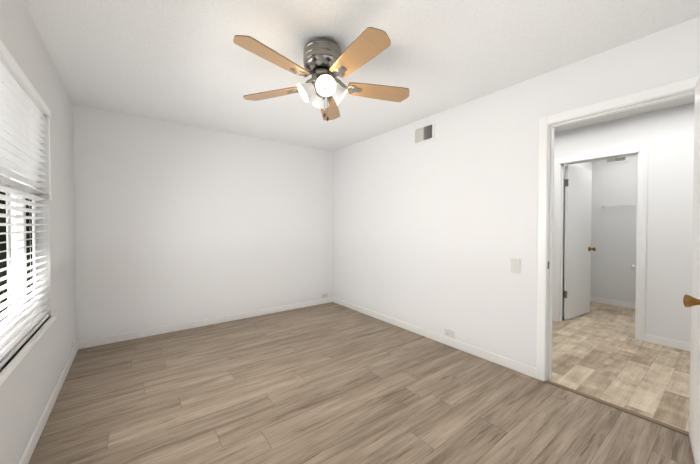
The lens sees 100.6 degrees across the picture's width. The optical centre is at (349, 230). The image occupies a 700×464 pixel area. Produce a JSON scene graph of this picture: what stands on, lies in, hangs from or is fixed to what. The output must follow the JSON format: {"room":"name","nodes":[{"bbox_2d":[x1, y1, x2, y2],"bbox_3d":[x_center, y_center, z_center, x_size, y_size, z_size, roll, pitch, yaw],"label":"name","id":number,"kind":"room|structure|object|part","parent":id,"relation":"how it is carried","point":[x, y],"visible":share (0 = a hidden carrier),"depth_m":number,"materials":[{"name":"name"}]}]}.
{"room":"empty bedroom","nodes":[
{"label":"empty bedroom","id":0,"kind":"room"},
{"bbox_2d":[0,0,76,463],"bbox_3d":[-1.227,0.002,0.748,0.160,2.440,5.490,-1,1,-37],"label":"wall","id":1,"kind":"structure","parent":0,"point":[28,385],"depth_m":1.99,"materials":[{"name":"paint"}]},
{"bbox_2d":[0,40,51,368],"bbox_3d":[-1.543,-0.107,1.221,0.134,1.424,1.930,-1,1,-37],"label":"window blinds","id":2,"kind":"structure","parent":1,"relation":"in","point":[24,108],"depth_m":1.58,"materials":[{"name":"white plastic"}]},
{"bbox_3d":[-2.031,-0.486,1.967,0.014,0.560,0.026,-1,1,-37],"label":"blind cord","id":3,"kind":"part","parent":2,"relation":"part of","materials":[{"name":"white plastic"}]},
{"bbox_2d":[0,315,55,385],"bbox_3d":[-1.512,0.616,1.236,0.088,0.022,1.940,-1,1,-37],"label":"window sill","id":4,"kind":"structure","parent":1,"relation":"attached to","point":[8,369],"depth_m":1.46,"materials":[{"name":"white wood"}]},
{"bbox_2d":[18,341,81,463],"bbox_3d":[-1.293,1.177,0.996,0.012,0.082,4.800,-1,1,-37],"label":"baseboard","id":5,"kind":"structure","parent":1,"relation":"attached to","point":[32,443],"depth_m":1.85,"materials":[{"name":"white wood"}]},
{"bbox_2d":[74,105,332,340],"bbox_3d":[-0.137,-0.058,4.919,6.588,2.440,0.120,-1,1,-37],"label":"wall","id":6,"kind":"structure","parent":0,"point":[175,223],"depth_m":3.49,"materials":[{"name":"paint"}]},
{"bbox_2d":[82,297,333,348],"bbox_3d":[-1.492,1.137,3.838,3.042,0.082,0.012,-1,1,-37],"label":"baseboard","id":7,"kind":"structure","parent":6,"relation":"attached to","point":[93,342],"depth_m":3.53,"materials":[{"name":"white wood"}]},
{"bbox_2d":[28,302,694,463],"bbox_3d":[1.409,1.243,2.741,6.748,0.100,5.490,-1,1,-37],"label":"floor","id":8,"kind":"structure","parent":0,"point":[331,383],"depth_m":2.07,"materials":[{"name":"brown wood"}]},
{"bbox_2d":[24,0,699,151],"bbox_3d":[1.409,-1.296,2.704,6.748,0.100,5.490,-1,1,-37],"label":"ceiling","id":9,"kind":"structure","parent":0,"point":[187,62],"depth_m":2.01,"materials":[{"name":"white paint"}]},
{"bbox_2d":[233,27,408,120],"bbox_3d":[-0.164,-0.987,1.919,1.214,0.496,1.183,-1,1,-37],"label":"fan","id":10,"kind":"object","parent":9,"relation":"hanging from","point":[326,62],"visible":1,"depth_m":1.85,"materials":[{"name":"brown wood"}]},
{"bbox_3d":[-0.423,-0.982,1.641,0.465,0.034,0.229,-1,1,-37],"label":"blade","id":11,"kind":"part","parent":10,"relation":"part of","materials":[{"name":"brown wood"}]},
{"bbox_3d":[-0.557,-0.984,2.095,0.335,0.037,0.430,-1,1,-37],"label":"blade","id":12,"kind":"part","parent":10,"relation":"part of","materials":[{"name":"brown wood"}]},
{"bbox_3d":[-0.424,-0.978,1.642,0.465,0.037,0.229,-1,1,-37],"label":"blade","id":13,"kind":"part","parent":10,"relation":"part of","materials":[{"name":"brown wood"}]},
{"bbox_3d":[-0.272,-0.943,1.941,0.105,0.128,0.128,-36,8,-10],"label":"lamp shade","id":14,"kind":"part","parent":10,"relation":"part of","materials":[{"name":"white glass"}]},
{"bbox_3d":[-0.203,-0.945,2.051,0.128,0.128,0.105,0,-34,-13],"label":"lamp shade","id":15,"kind":"part","parent":10,"relation":"part of","materials":[{"name":"white glass"}]},
{"bbox_3d":[-0.172,-0.963,1.903,0.070,0.070,0.078,-1,1,-37],"label":"light arm","id":16,"kind":"part","parent":10,"relation":"part of"},
{"bbox_3d":[-0.165,-0.951,1.883,0.045,0.045,0.069,0,36,-13],"label":"bulb","id":17,"kind":"part","parent":10,"relation":"part of","materials":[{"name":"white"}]},
{"bbox_3d":[-0.162,-0.942,1.872,0.128,0.128,0.105,0,36,-13],"label":"lamp shade","id":18,"kind":"part","parent":10,"relation":"part of","materials":[{"name":"white glass"}]},
{"bbox_3d":[-0.165,-0.988,2.358,0.366,0.037,0.411,-1,1,-37],"label":"blade","id":19,"kind":"part","parent":10,"relation":"part of","materials":[{"name":"brown wood"}]},
{"bbox_3d":[-0.093,-0.944,1.982,0.105,0.128,0.128,36,-7,-11],"label":"lamp shade","id":20,"kind":"part","parent":10,"relation":"part of","materials":[{"name":"white glass"}]},
{"bbox_3d":[0.035,-0.978,1.622,0.156,0.037,0.469,-1,1,-37],"label":"blade","id":21,"kind":"part","parent":10,"relation":"part of","materials":[{"name":"brown wood"}]},
{"bbox_3d":[0.035,-0.982,1.623,0.156,0.034,0.469,-1,1,-37],"label":"blade","id":22,"kind":"part","parent":10,"relation":"part of","materials":[{"name":"brown wood"}]},
{"bbox_3d":[0.203,-0.984,2.062,0.456,0.037,0.270,-1,1,-37],"label":"blade","id":23,"kind":"part","parent":10,"relation":"part of","materials":[{"name":"brown wood"}]},
{"bbox_2d":[333,16,699,367],"bbox_3d":[1.379,-0.025,2.626,0.120,2.440,5.370,-1,1,-37],"label":"wall","id":24,"kind":"structure","parent":0,"point":[438,233],"depth_m":2.81,"materials":[{"name":"paint"}]},
{"bbox_2d":[413,121,434,145],"bbox_3d":[0.823,-1.080,3.244,0.010,0.202,0.292,-1,1,-37],"label":"air vent","id":25,"kind":"object","parent":24,"relation":"in","point":[424,133],"visible":1,"depth_m":3.24,"materials":[{"name":"white metal"}]},
{"bbox_2d":[334,297,535,377],"bbox_3d":[0.622,1.141,3.542,0.012,0.082,2.962,-1,1,-37],"label":"baseboard","id":26,"kind":"structure","parent":24,"relation":"attached to","point":[525,369],"depth_m":2.98,"materials":[{"name":"white wood"}]},
{"bbox_2d":[445,329,454,337],"bbox_3d":[1.028,1.062,3.003,0.008,0.072,0.116,-1,1,-37],"label":"electrical outlet","id":27,"kind":"object","parent":24,"relation":"attached to","point":[449,333],"visible":1,"depth_m":2.99,"materials":[{"name":"white plastic"}]},
{"bbox_2d":[511,259,519,273],"bbox_3d":[1.409,0.302,2.478,0.014,0.120,0.074,-1,1,-37],"label":"bedroom light switch","id":28,"kind":"object","parent":24,"relation":"attached to","point":[515,265],"visible":1,"depth_m":2.47,"materials":[{"name":"white plastic"}]},
{"bbox_2d":[544,380,688,435],"bbox_3d":[1.797,1.200,2.000,0.042,0.007,0.800,-1,1,-37],"label":"trim","id":29,"kind":"structure","parent":24,"relation":"attached to","point":[679,430],"depth_m":1.95,"materials":[{"name":"wood"}]},
{"bbox_2d":[536,76,698,380],"bbox_3d":[1.838,0.155,2.016,0.142,2.097,0.914,-1,1,-37],"label":"door frame","id":30,"kind":"structure","parent":24,"relation":"attached to","point":[667,89],"depth_m":2.30,"materials":[{"name":"white wood"}]},
{"bbox_2d":[683,75,699,463],"bbox_3d":[1.739,0.194,1.379,0.770,2.014,0.196,-1,1,-37],"label":"bedroom door","id":31,"kind":"structure","parent":24,"relation":"in","point":[692,301],"depth_m":1.53,"materials":[{"name":"painted wood"},{"name":"antique brass"}]},
{"bbox_3d":[1.492,0.300,1.184,0.076,0.065,0.178,-1,1,-37],"label":"knob","id":32,"kind":"part","parent":31,"relation":"part of","materials":[{"name":"gold metal"}]},
{"bbox_2d":[563,162,591,308],"bbox_3d":[2.849,-0.059,4.976,1.500,2.440,1.670,-1,1,-37],"label":"wall","id":33,"kind":"structure","parent":0,"point":[587,165],"depth_m":4.03,"materials":[{"name":"paint"}]},
{"bbox_2d":[591,155,637,302],"bbox_3d":[4.316,-0.050,4.370,0.120,2.440,4.400,-1,1,-37],"label":"wall","id":34,"kind":"structure","parent":0,"point":[613,243],"depth_m":4.53,"materials":[{"name":"paint"}]},
{"bbox_2d":[592,297,634,308],"bbox_3d":[4.371,1.131,4.203,0.012,0.082,1.380,-1,1,-37],"label":"baseboard","id":35,"kind":"structure","parent":34,"relation":"attached to","point":[613,302],"depth_m":4.53,"materials":[{"name":"white wood"}]},
{"bbox_2d":[604,157,627,163],"bbox_3d":[4.122,-1.127,4.504,0.010,0.160,0.272,-1,1,-37],"label":"air vent","id":36,"kind":"object","parent":34,"relation":"in","point":[616,160],"visible":0.38,"depth_m":4.50,"materials":[{"name":"white metal"}]},
{"bbox_2d":[602,204,636,206],"bbox_3d":[4.193,-0.385,4.379,0.060,0.024,0.610,-1,1,-37],"label":"towel rail","id":37,"kind":"object","parent":34,"relation":"attached to","point":[618,205],"visible":0.58,"depth_m":4.45,"materials":[{"name":"white metal"}]},
{"bbox_2d":[554,102,694,342],"bbox_3d":[3.019,-0.036,3.398,0.120,2.440,4.400,-1,1,-37],"label":"wall","id":38,"kind":"structure","parent":0,"point":[666,135],"depth_m":3.00,"materials":[{"name":"paint"}]},
{"bbox_2d":[564,165,595,319],"bbox_3d":[3.130,0.157,3.940,0.732,2.014,0.178,-1,1,-37],"label":"bathroom door","id":39,"kind":"structure","parent":38,"relation":"in","point":[577,240],"depth_m":3.92,"materials":[{"name":"painted wood"},{"name":"brass"}]},
{"bbox_2d":[552,144,647,340],"bbox_3d":[2.949,0.129,3.479,0.141,2.107,0.864,-1,1,-37],"label":"door frame","id":40,"kind":"structure","parent":38,"relation":"attached to","point":[642,150],"depth_m":3.24,"materials":[{"name":"white wood"}]},
{"bbox_2d":[645,334,690,351],"bbox_3d":[3.723,1.158,2.366,0.012,0.082,1.875,-1,1,-37],"label":"baseboard","id":41,"kind":"structure","parent":38,"relation":"attached to","point":[676,344],"depth_m":2.97,"materials":[{"name":"white wood"}]}
]}

